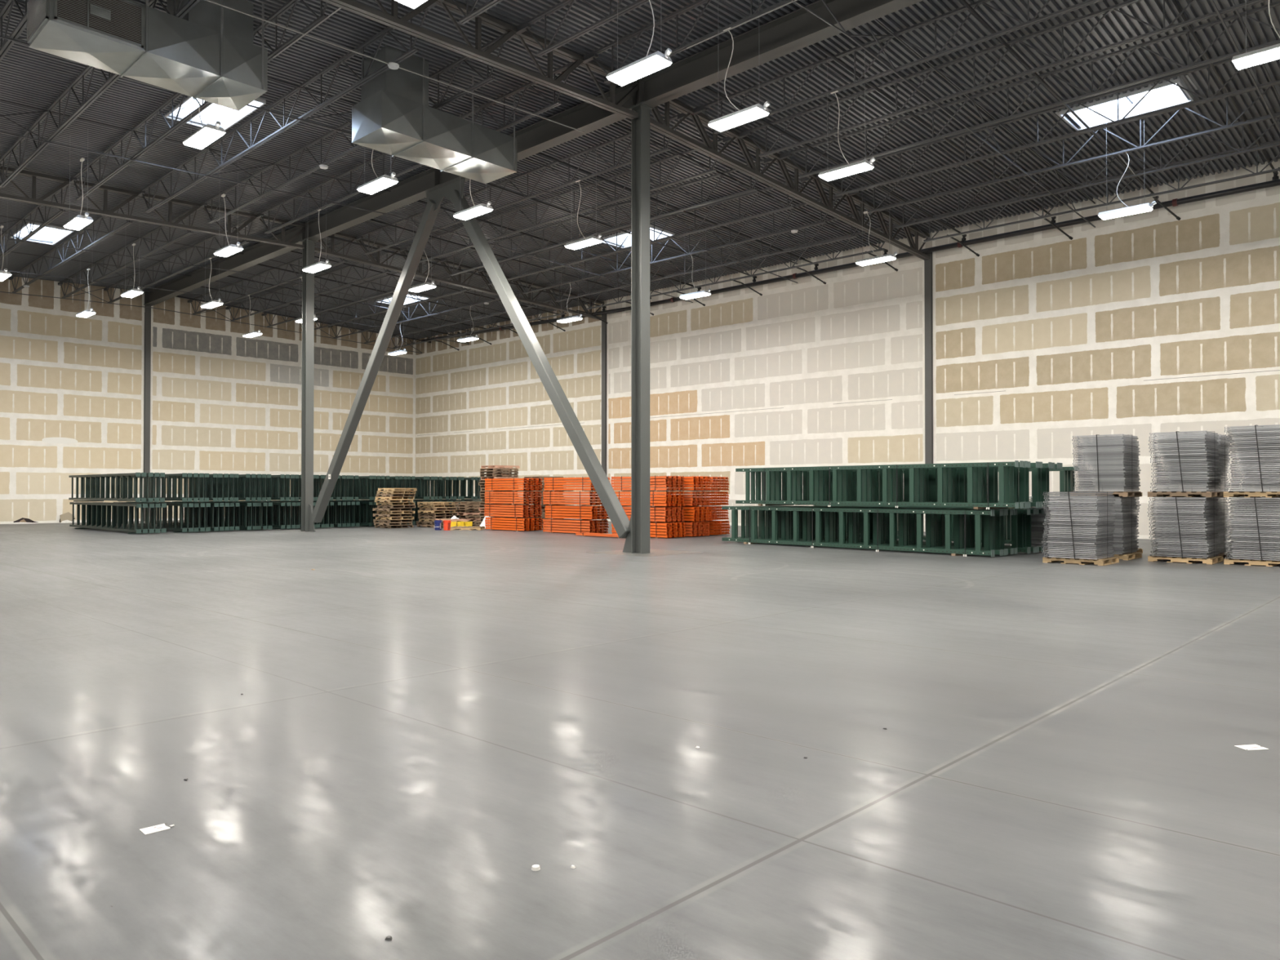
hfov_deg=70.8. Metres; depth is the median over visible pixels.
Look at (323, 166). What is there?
ceiling disc
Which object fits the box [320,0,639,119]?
girder
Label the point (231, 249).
hanging light
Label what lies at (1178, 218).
pipe stub
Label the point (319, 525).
bundle
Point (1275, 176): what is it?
branch
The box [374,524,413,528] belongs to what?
pallet
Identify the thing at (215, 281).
joist bridging
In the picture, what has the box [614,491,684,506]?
bundle
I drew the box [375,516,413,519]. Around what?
pallet
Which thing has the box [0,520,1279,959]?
floor
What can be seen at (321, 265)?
hanging light
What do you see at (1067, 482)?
bundle
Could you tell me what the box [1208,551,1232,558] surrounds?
pallet
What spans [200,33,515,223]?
joist
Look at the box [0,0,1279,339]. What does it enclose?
ceiling
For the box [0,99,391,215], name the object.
joist bridging
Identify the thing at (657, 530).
bundle
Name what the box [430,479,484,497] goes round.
bundle
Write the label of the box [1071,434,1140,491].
bundle
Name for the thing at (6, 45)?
joist
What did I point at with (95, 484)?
bundle
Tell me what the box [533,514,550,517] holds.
pallet
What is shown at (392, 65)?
ceiling disc
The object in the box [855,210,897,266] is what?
hanging light
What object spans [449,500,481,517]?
bundle
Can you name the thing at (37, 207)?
joist
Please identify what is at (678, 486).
bundle
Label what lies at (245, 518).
bundle
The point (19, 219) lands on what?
joist bridging
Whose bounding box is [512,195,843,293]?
joist
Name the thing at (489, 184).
branch
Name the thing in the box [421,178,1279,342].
beam
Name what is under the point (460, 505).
pallet
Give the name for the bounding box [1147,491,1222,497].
pallet
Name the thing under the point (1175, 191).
conduit
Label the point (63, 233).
window
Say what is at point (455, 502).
pallet
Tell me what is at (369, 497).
bundle
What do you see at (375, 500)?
pallet
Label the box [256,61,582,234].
joist
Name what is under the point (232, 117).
window
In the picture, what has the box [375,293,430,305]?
window
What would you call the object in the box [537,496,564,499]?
pallet
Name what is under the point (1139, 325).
wall
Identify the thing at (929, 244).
wall
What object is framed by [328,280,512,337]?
joist
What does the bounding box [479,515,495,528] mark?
plastic film
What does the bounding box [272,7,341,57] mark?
conduit
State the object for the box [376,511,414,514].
pallet
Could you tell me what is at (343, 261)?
joist
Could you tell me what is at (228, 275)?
branch
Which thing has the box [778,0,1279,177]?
joist
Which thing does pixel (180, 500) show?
bundle
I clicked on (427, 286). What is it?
hanging light
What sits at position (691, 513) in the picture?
bundle
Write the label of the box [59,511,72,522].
board piece
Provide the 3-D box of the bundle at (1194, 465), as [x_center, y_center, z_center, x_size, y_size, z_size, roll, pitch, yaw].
[11.465,-0.377,18.939,1.106,1.244,1.188,-1,-1,43]
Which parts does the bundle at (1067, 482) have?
post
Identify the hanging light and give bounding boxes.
[0,225,11,281]
[63,142,93,230]
[75,253,95,317]
[120,243,143,297]
[182,96,226,149]
[200,236,223,308]
[213,165,243,257]
[243,277,262,337]
[295,276,317,323]
[302,186,331,273]
[356,149,398,194]
[387,307,407,355]
[395,0,426,8]
[408,213,435,292]
[453,179,493,220]
[457,306,479,342]
[556,280,582,323]
[564,149,602,249]
[605,0,672,85]
[679,230,711,299]
[707,26,769,131]
[817,49,875,181]
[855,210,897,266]
[1097,118,1155,219]
[1231,0,1279,70]
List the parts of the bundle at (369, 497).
rack frame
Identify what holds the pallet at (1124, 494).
on the bundle at (1125, 512)
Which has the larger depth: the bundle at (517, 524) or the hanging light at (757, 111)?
the bundle at (517, 524)
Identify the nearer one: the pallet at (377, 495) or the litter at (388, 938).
the litter at (388, 938)
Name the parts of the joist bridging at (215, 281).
cross rod, cross rod, cross rod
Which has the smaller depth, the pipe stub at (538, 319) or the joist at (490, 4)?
the joist at (490, 4)
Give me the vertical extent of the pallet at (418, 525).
0.112 m
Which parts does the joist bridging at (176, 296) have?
cross rod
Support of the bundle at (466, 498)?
on the bundle at (453, 500)
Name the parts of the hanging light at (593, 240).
power cord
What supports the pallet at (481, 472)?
on the pallet at (490, 474)
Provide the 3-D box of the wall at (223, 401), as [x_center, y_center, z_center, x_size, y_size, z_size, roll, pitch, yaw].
[-29.602,-3.957,38.969,0.006,11.822,45.720,-1,-1,43]
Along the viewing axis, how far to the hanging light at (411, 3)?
13.00 m
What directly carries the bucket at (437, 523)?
on the floor
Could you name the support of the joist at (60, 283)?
attached to the girder at (40, 201)
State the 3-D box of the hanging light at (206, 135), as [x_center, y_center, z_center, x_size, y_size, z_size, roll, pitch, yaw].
[-8.715,-8.074,18.055,1.290,2.490,0.390,-1,-1,43]
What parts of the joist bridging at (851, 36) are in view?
cross rod, cross rod, cross rod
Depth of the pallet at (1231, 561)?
17.94 m
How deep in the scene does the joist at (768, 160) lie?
30.30 m
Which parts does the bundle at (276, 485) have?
rack frame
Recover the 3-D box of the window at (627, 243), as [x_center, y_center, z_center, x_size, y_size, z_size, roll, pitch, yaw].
[-0.178,-9.285,33.827,3.038,0.410,1.400,-1,-1,43]
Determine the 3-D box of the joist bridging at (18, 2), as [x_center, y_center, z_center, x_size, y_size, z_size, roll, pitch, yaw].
[-9.297,-8.836,19.878,0.065,1.313,15.241,-1,-1,43]
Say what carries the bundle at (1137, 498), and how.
on the pallet at (1140, 550)
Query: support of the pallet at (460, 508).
on the pallet at (468, 510)
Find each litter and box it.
[384,935,391,940]
[531,864,540,871]
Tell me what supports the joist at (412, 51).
attached to the girder at (40, 201)
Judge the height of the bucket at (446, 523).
0.370 m
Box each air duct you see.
[26,0,267,111]
[351,44,517,183]
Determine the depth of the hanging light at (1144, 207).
22.87 m
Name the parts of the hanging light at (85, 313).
power cord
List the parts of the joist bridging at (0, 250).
rod, rod, cross rod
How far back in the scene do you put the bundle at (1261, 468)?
17.96 m
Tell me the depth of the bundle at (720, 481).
30.24 m
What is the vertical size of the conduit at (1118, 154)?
0.198 m
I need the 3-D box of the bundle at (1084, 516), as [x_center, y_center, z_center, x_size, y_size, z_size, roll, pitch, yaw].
[9.088,0.918,18.636,1.120,1.357,1.191,-1,-1,43]
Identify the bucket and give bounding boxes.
[434,520,442,529]
[443,520,451,530]
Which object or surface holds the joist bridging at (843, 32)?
attached to the ridge beam at (797, 29)
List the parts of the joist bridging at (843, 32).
cross rod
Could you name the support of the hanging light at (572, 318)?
hanging from the ceiling
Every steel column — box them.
[300,239,315,531]
[626,102,654,554]
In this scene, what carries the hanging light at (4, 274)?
hanging from the ceiling
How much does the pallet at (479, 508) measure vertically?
0.112 m
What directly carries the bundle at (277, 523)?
on the floor
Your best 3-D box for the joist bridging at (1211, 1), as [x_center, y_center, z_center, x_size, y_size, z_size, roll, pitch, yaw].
[13.353,-8.844,19.462,0.065,1.320,15.246,-1,-1,43]
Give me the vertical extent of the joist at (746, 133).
0.800 m
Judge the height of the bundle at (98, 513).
1.045 m
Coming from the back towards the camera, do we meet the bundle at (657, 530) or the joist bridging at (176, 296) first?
the joist bridging at (176, 296)
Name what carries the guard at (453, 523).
on the floor
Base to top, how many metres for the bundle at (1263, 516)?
1.244 m
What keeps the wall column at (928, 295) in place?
attached to the wall at (1139, 325)
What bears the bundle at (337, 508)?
on the floor
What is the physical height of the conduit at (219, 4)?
0.398 m
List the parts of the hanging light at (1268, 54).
power cord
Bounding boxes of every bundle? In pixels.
[68,472,164,502]
[69,502,166,533]
[113,502,210,532]
[115,472,208,502]
[142,473,238,502]
[143,501,239,531]
[173,502,272,530]
[182,474,271,502]
[230,501,301,528]
[250,474,301,502]
[262,501,333,528]
[266,500,359,527]
[273,475,333,501]
[289,475,358,501]
[289,475,389,501]
[297,500,390,526]
[351,475,414,499]
[351,500,415,524]
[377,475,442,500]
[377,500,442,524]
[408,500,464,520]
[410,476,464,500]
[419,476,487,500]
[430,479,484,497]
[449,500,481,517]
[484,477,542,491]
[484,491,542,504]
[484,503,542,517]
[484,516,542,531]
[542,491,602,505]
[542,518,608,533]
[543,476,610,491]
[544,504,609,519]
[575,532,618,537]
[610,475,684,491]
[611,521,685,537]
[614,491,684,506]
[622,506,684,522]
[649,475,711,491]
[649,491,710,506]
[649,506,712,521]
[656,491,728,506]
[657,476,729,491]
[663,520,710,536]
[685,505,728,519]
[693,520,730,534]
[764,505,1044,553]
[781,462,1062,508]
[813,504,1044,545]
[879,465,1086,502]
[1023,496,1072,546]
[1041,491,1115,559]
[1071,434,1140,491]
[1075,496,1139,554]
[1076,442,1141,488]
[1093,496,1140,547]
[1147,497,1221,558]
[1148,431,1222,491]
[1164,434,1231,491]
[1164,497,1230,554]
[1224,424,1279,491]
[1224,497,1279,560]
[1238,429,1279,489]
[1239,497,1279,554]
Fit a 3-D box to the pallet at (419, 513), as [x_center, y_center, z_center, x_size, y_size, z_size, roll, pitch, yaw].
[-8.427,1.424,37.426,1.160,0.112,1.060,-1,-1,42]
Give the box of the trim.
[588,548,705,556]
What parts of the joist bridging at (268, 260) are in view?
cross rod, cross rod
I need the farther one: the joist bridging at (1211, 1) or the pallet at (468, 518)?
the pallet at (468, 518)
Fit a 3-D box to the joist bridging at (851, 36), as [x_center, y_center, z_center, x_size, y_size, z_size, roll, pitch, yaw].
[9.329,-8.798,23.258,0.065,1.320,15.246,-1,-1,43]
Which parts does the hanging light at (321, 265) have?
power cord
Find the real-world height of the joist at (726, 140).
0.800 m
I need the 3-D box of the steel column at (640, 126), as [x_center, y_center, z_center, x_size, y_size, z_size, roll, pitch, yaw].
[0.016,-3.587,21.505,0.480,10.660,0.440,-1,-1,43]
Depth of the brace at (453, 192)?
23.73 m
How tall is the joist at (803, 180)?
0.800 m
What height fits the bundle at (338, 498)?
1.045 m
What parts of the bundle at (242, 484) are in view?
rack frame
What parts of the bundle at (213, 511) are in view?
rack frame, rack frame, foot plate, foot plate, foot plate, foot plate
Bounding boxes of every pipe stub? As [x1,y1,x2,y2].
[432,340,459,350]
[465,333,491,344]
[537,319,565,331]
[576,310,607,324]
[676,291,705,306]
[729,278,762,295]
[793,265,826,284]
[867,253,897,271]
[946,234,979,256]
[1040,215,1072,239]
[1150,193,1180,220]
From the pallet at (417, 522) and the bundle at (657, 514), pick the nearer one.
the bundle at (657, 514)
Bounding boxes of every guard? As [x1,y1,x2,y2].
[450,521,456,527]
[457,521,465,526]
[464,521,472,526]
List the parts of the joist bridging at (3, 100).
cross rod, cross rod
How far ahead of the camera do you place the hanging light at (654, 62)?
15.04 m
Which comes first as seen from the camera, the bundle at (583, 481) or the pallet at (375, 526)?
the bundle at (583, 481)
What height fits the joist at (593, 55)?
0.800 m
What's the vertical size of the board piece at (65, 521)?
0.140 m
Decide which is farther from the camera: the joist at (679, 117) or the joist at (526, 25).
the joist at (679, 117)
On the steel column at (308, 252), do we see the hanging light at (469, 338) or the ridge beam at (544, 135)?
the ridge beam at (544, 135)
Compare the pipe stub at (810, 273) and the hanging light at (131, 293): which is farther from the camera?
the pipe stub at (810, 273)
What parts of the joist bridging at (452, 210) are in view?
cross rod, rod, cross rod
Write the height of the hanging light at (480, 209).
2.715 m
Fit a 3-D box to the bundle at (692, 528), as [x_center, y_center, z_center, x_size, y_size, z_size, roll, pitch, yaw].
[1.101,1.599,29.935,2.458,0.491,0.948,-1,-1,43]
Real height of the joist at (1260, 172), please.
0.800 m
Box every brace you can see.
[309,186,444,532]
[444,177,631,552]
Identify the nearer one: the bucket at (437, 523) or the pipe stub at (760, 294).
the bucket at (437, 523)
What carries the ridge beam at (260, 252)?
on the steel column at (308, 252)
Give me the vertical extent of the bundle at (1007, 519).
1.065 m
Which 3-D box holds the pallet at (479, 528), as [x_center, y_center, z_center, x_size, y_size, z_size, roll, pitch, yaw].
[-6.596,1.844,34.467,1.160,0.112,1.060,0,-1,-1]
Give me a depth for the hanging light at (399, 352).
46.14 m
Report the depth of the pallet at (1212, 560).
18.61 m
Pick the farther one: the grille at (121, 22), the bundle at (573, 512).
the bundle at (573, 512)
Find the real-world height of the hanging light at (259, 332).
2.712 m
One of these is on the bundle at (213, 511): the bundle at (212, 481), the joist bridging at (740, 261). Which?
the bundle at (212, 481)
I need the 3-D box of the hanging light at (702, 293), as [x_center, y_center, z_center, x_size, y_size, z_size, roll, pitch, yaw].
[2.041,-7.882,32.652,1.290,2.458,0.390,-1,-1,43]
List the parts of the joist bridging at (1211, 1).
cross rod, rod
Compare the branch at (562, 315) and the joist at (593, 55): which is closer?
the joist at (593, 55)
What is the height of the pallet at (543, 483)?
0.112 m
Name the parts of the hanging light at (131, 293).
power cord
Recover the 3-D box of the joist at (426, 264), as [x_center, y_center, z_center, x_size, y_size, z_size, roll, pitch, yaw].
[-14.357,-8.654,42.978,16.644,0.800,0.110,-1,-1,43]
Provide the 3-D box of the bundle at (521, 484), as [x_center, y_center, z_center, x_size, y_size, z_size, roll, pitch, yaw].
[-4.785,0.173,34.060,2.359,0.491,0.948,-1,-1,43]
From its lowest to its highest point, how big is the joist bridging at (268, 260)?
1.313 m
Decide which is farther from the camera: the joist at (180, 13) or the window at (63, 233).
the window at (63, 233)
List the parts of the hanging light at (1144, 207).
power cord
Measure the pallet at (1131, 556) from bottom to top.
0.112 m
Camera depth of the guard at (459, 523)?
35.48 m
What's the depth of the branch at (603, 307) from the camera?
37.30 m
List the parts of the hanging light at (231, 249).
power cord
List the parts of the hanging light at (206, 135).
power cord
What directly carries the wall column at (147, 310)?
attached to the wall at (223, 401)
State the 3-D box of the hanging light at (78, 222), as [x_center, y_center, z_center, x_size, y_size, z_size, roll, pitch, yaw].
[-14.848,-8.004,23.838,1.290,2.490,0.390,-1,-1,43]
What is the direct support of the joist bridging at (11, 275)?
attached to the joist at (37, 207)
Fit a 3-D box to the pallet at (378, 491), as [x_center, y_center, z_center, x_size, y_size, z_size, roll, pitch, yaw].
[-9.828,0.498,36.325,1.160,0.112,1.060,-1,-1,42]
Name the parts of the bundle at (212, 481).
rack frame, foot plate, foot plate, foot plate, foot plate, foot plate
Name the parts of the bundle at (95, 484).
rack frame, rack frame, rack frame, foot plate, foot plate, foot plate, foot plate, foot plate, foot plate, foot plate, foot plate, foot plate, foot plate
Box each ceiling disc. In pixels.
[319,164,328,168]
[387,62,399,69]
[791,229,798,233]
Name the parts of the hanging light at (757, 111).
power cord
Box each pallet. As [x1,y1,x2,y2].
[372,507,411,511]
[373,513,412,516]
[373,519,412,522]
[373,521,412,525]
[374,499,413,502]
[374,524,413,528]
[375,496,413,499]
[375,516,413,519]
[376,493,415,496]
[376,502,414,505]
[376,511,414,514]
[377,488,417,490]
[377,490,415,493]
[377,505,415,508]
[416,520,434,524]
[417,502,454,505]
[417,504,455,507]
[417,510,455,513]
[417,512,456,515]
[417,515,456,519]
[417,524,433,527]
[418,518,455,521]
[419,507,457,510]
[435,518,467,522]
[449,526,484,530]
[452,506,484,510]
[452,511,484,515]
[454,501,485,504]
[454,504,484,506]
[454,509,484,512]
[456,515,484,518]
[456,517,480,520]
[457,520,480,523]
[478,507,494,511]
[480,465,519,468]
[480,467,518,471]
[480,471,518,474]
[480,473,518,476]
[480,476,519,479]
[480,490,513,493]
[480,502,511,505]
[524,476,563,479]
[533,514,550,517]
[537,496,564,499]
[541,482,566,484]
[542,484,563,488]
[1042,555,1119,565]
[1070,491,1141,497]
[1075,551,1142,559]
[1132,548,1142,553]
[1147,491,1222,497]
[1147,554,1223,564]
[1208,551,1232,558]
[1223,491,1279,497]
[1223,556,1279,566]
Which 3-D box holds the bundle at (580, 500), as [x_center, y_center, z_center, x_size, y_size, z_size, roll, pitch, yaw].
[-2.254,0.636,31.626,2.456,0.491,0.948,-1,-1,43]
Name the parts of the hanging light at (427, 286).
power cord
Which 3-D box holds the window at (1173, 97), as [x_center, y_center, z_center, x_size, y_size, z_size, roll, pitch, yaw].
[12.013,-9.424,22.331,3.024,0.410,1.400,-1,-1,43]
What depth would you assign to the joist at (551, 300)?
48.37 m
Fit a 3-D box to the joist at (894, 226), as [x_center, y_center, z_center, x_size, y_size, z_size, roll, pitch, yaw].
[3.067,-8.467,37.018,16.644,0.800,0.110,-1,-1,43]
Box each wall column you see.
[143,304,151,520]
[601,314,606,519]
[924,252,933,463]
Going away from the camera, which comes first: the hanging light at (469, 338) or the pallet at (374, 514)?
the pallet at (374, 514)
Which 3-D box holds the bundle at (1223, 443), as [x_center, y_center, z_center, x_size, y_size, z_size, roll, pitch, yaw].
[12.454,-0.363,20.109,1.124,1.244,1.188,-1,-1,43]
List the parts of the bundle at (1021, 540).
post, post, post, post, post, post, post, post, post, foot plate, foot plate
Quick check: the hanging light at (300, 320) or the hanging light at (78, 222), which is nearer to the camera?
the hanging light at (78, 222)
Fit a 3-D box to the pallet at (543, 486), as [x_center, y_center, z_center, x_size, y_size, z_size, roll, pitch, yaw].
[-3.830,0.264,35.832,1.160,0.112,1.060,1,-1,-42]
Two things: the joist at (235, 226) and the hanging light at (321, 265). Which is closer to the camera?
the hanging light at (321, 265)
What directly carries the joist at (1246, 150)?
on the girder
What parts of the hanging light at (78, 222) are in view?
power cord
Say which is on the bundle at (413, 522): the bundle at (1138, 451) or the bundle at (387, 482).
the bundle at (387, 482)
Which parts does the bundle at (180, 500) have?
rack frame, foot plate, foot plate, foot plate, foot plate, foot plate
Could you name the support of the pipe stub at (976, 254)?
attached to the joist at (1260, 172)
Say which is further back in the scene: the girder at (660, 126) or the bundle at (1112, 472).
the girder at (660, 126)
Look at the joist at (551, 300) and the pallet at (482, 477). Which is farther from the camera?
the joist at (551, 300)
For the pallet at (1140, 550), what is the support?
on the floor
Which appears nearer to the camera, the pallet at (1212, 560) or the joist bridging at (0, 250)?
the pallet at (1212, 560)
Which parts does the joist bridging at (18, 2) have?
cross rod, cross rod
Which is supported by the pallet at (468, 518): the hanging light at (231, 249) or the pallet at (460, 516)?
the pallet at (460, 516)
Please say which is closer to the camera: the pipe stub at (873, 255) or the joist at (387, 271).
the pipe stub at (873, 255)
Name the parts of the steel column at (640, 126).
cap plate, plate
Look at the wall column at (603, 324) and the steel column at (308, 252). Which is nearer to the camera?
the steel column at (308, 252)
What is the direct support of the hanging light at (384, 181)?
hanging from the ceiling
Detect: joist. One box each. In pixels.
[0,0,26,62]
[0,0,200,187]
[0,183,71,259]
[8,196,139,293]
[57,207,201,297]
[70,0,328,200]
[103,217,257,302]
[137,0,438,213]
[187,239,355,314]
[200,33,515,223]
[225,250,399,320]
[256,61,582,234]
[262,261,439,327]
[299,271,477,329]
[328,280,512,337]
[355,112,690,254]
[358,288,545,343]
[391,296,572,348]
[399,136,736,263]
[440,0,503,24]
[440,157,776,275]
[478,177,812,284]
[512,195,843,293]
[515,0,651,56]
[546,209,872,302]
[577,223,898,309]
[583,0,791,84]
[693,0,1103,133]
[737,0,1267,157]
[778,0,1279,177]
[815,57,1279,196]
[848,83,1279,213]
[878,111,1279,227]
[906,139,1279,241]
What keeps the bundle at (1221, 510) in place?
on the pallet at (1222, 554)
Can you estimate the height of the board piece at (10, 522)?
0.080 m
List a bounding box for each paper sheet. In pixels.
[139,822,173,835]
[1234,744,1268,750]
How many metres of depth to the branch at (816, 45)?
22.43 m
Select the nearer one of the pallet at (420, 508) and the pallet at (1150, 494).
the pallet at (1150, 494)
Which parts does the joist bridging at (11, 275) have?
rod, rod, cross rod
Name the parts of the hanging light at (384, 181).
power cord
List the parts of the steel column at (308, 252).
cap plate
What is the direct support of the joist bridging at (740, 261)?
attached to the joist at (803, 180)
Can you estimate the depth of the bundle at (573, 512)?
31.13 m
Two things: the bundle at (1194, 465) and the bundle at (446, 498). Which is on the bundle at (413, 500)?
the bundle at (446, 498)
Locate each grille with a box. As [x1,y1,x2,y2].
[26,0,48,44]
[53,0,143,48]
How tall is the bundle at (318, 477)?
1.045 m
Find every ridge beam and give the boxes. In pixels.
[143,224,305,306]
[303,82,639,240]
[635,0,923,107]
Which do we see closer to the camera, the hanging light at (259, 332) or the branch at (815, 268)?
the branch at (815, 268)
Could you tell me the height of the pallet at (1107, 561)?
0.112 m
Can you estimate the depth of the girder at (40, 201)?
29.11 m
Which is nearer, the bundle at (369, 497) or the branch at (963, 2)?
the branch at (963, 2)
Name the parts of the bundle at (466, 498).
rack frame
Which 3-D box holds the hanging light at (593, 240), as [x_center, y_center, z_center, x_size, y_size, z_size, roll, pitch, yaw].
[-1.578,-8.092,25.799,1.290,2.712,0.390,-1,-1,43]
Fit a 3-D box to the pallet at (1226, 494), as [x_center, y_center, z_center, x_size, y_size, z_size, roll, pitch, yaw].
[12.585,0.292,18.196,1.160,0.112,1.060,-1,-1,43]
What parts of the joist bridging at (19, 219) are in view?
cross rod, rod, rod, cross rod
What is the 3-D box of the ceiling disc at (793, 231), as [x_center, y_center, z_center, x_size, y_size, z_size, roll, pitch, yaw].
[5.120,-8.248,29.842,0.240,0.070,0.240,-1,-1,43]
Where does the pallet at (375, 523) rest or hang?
on the pallet at (375, 526)
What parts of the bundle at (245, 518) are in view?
foot plate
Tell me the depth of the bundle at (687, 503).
29.10 m
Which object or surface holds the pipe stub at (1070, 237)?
attached to the joist at (1260, 172)
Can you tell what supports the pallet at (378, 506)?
on the pallet at (373, 508)
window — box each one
[9,222,74,244]
[164,96,266,130]
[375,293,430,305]
[601,224,675,248]
[1054,75,1197,131]
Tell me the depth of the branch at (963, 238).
24.73 m
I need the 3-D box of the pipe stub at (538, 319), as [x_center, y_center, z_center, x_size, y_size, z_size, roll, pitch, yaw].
[-4.550,-7.801,45.386,1.743,0.496,0.218,0,-1,-34]
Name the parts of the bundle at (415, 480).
rack frame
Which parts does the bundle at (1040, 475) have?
post, foot plate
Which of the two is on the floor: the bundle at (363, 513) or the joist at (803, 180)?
the bundle at (363, 513)
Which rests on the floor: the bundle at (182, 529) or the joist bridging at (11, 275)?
the bundle at (182, 529)
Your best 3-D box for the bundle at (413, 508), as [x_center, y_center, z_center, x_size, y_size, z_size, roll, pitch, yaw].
[-11.785,1.466,41.768,7.679,1.045,1.035,-1,-1,43]
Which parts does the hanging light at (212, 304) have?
power cord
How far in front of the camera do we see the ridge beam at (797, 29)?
19.13 m
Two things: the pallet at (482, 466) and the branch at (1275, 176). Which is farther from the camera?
the pallet at (482, 466)
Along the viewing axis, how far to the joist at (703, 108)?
19.08 m
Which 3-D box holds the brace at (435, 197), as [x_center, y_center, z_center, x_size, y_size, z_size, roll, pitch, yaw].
[-8.971,-3.485,29.973,8.480,10.660,0.316,-1,-1,43]
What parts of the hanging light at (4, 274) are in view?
power cord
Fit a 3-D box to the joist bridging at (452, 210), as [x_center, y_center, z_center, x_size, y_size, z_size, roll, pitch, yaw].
[-2.866,-8.656,34.760,0.065,1.313,15.241,-1,-1,43]
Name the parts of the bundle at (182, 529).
rack frame, rack frame, rack frame, rack frame, rack frame, foot plate, foot plate, foot plate, foot plate, foot plate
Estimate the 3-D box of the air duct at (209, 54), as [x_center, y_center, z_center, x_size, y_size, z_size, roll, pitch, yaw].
[-9.029,-8.428,16.741,1.418,1.735,3.734,-1,-1,43]
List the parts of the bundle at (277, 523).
rack frame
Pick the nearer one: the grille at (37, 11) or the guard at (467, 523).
the grille at (37, 11)
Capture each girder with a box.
[0,166,305,248]
[314,232,604,319]
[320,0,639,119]
[649,98,929,260]
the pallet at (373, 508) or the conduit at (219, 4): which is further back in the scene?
the pallet at (373, 508)
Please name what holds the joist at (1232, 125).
attached to the girder
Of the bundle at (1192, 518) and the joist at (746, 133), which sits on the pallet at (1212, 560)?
the bundle at (1192, 518)
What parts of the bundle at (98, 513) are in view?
rack frame, rack frame, rack frame, rack frame, rack frame, foot plate, foot plate, foot plate, foot plate, foot plate, foot plate, foot plate, foot plate, foot plate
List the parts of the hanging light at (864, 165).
power cord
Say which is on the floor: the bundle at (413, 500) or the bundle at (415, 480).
the bundle at (413, 500)
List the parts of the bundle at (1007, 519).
post, post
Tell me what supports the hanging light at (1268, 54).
hanging from the ceiling
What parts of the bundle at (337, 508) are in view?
rack frame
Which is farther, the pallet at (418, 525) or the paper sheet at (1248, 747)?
the pallet at (418, 525)
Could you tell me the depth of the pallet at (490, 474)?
36.32 m
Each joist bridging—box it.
[0,0,355,134]
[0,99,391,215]
[0,215,243,272]
[0,249,191,293]
[0,275,153,308]
[153,296,422,353]
[191,280,469,344]
[243,259,530,329]
[391,209,693,302]
[504,157,797,283]
[791,0,848,36]
[848,18,1095,227]
[1210,0,1279,132]
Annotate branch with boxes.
[177,295,431,342]
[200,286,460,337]
[226,275,491,328]
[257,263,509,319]
[290,250,564,317]
[328,235,606,311]
[368,218,651,302]
[417,200,701,291]
[486,182,756,282]
[537,152,818,270]
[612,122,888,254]
[702,86,966,241]
[813,43,1056,223]
[960,0,1159,203]
[1171,0,1279,180]
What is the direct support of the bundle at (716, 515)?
on the bundle at (715, 527)
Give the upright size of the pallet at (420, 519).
0.112 m
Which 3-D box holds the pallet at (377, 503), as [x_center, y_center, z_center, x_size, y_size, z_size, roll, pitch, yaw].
[-9.866,0.954,36.330,1.160,0.112,1.060,-1,-1,44]
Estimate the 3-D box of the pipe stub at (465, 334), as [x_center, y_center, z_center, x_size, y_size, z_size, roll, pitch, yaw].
[-8.988,-7.750,49.571,1.743,0.496,0.218,0,-1,-34]
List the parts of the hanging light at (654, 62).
power cord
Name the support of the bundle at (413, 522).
on the floor
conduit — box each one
[204,0,584,133]
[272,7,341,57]
[686,0,797,48]
[922,191,1177,243]
[1118,154,1135,175]
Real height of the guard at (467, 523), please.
0.270 m
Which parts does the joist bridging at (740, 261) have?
cross rod, cross rod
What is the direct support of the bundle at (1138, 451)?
on the pallet
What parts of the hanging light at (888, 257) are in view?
power cord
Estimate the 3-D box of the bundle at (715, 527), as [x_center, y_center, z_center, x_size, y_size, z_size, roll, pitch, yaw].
[1.840,1.612,30.997,2.537,0.491,0.948,-1,-1,43]
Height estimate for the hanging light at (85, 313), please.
2.622 m
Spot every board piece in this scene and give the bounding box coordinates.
[9,522,32,524]
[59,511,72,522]
[60,520,80,523]
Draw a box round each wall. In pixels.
[0,276,414,524]
[414,158,1279,542]
[604,231,932,310]
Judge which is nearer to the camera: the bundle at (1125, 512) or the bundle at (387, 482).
the bundle at (1125, 512)

